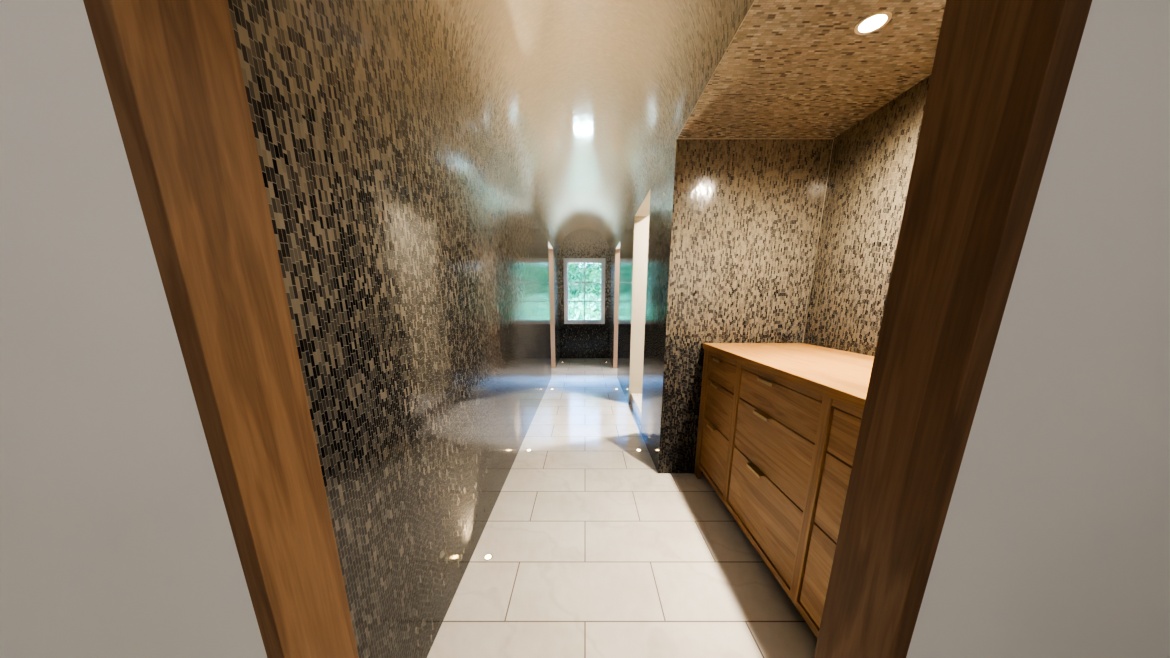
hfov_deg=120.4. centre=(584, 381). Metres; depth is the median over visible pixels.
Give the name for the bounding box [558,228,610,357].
wall
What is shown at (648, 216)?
wall
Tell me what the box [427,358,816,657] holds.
floor
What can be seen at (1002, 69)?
trim
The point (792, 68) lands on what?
ceiling
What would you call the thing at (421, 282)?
wall
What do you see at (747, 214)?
wall
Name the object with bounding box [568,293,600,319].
shrub
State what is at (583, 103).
ceiling
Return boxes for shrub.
[568,263,586,292]
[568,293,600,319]
[569,263,600,298]
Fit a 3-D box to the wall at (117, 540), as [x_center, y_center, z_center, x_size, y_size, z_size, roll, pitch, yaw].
[0.000,-0.386,0.456,4.800,2.900,0.146,0,13,0]
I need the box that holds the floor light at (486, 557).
[483,554,492,560]
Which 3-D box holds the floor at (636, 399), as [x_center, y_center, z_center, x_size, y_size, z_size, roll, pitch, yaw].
[1.323,0.359,3.303,1.554,0.133,1.360,0,13,0]
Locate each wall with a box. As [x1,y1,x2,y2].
[0,0,1169,657]
[228,0,559,657]
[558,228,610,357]
[609,139,676,471]
[641,216,648,393]
[658,139,832,472]
[803,75,930,355]
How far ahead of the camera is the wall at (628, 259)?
2.87 m
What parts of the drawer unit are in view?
rail, drawer, drawer, rail, drawer, rail, drawer, drawer, drawer, rail, rail, drawer, drawer, drawer, rail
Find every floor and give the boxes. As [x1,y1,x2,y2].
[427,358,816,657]
[631,394,641,425]
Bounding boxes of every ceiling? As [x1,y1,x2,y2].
[409,0,753,254]
[678,0,945,137]
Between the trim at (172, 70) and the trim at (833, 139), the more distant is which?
the trim at (833, 139)
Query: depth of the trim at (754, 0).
1.27 m
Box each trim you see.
[83,0,358,657]
[677,0,754,137]
[677,138,833,138]
[803,139,833,339]
[814,0,1091,657]
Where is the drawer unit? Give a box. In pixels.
[694,343,873,637]
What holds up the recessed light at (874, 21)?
in the ceiling at (792, 68)
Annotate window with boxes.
[563,258,605,323]
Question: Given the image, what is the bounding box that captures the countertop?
[702,343,873,410]
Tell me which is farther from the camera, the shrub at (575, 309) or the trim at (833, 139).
the shrub at (575, 309)
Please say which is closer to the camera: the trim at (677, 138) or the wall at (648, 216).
the trim at (677, 138)
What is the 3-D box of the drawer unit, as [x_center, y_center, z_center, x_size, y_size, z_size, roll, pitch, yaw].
[1.077,0.377,1.515,0.650,0.924,1.541,0,13,0]
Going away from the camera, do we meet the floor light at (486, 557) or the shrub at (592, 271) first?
the floor light at (486, 557)
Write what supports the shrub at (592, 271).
on the ground
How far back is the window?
6.91 m
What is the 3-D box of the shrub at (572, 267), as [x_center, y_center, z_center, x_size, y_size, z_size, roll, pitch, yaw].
[-1.205,-3.292,13.508,4.068,3.656,1.617,0,13,0]
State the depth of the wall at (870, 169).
1.69 m
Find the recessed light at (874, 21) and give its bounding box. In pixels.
[854,10,891,34]

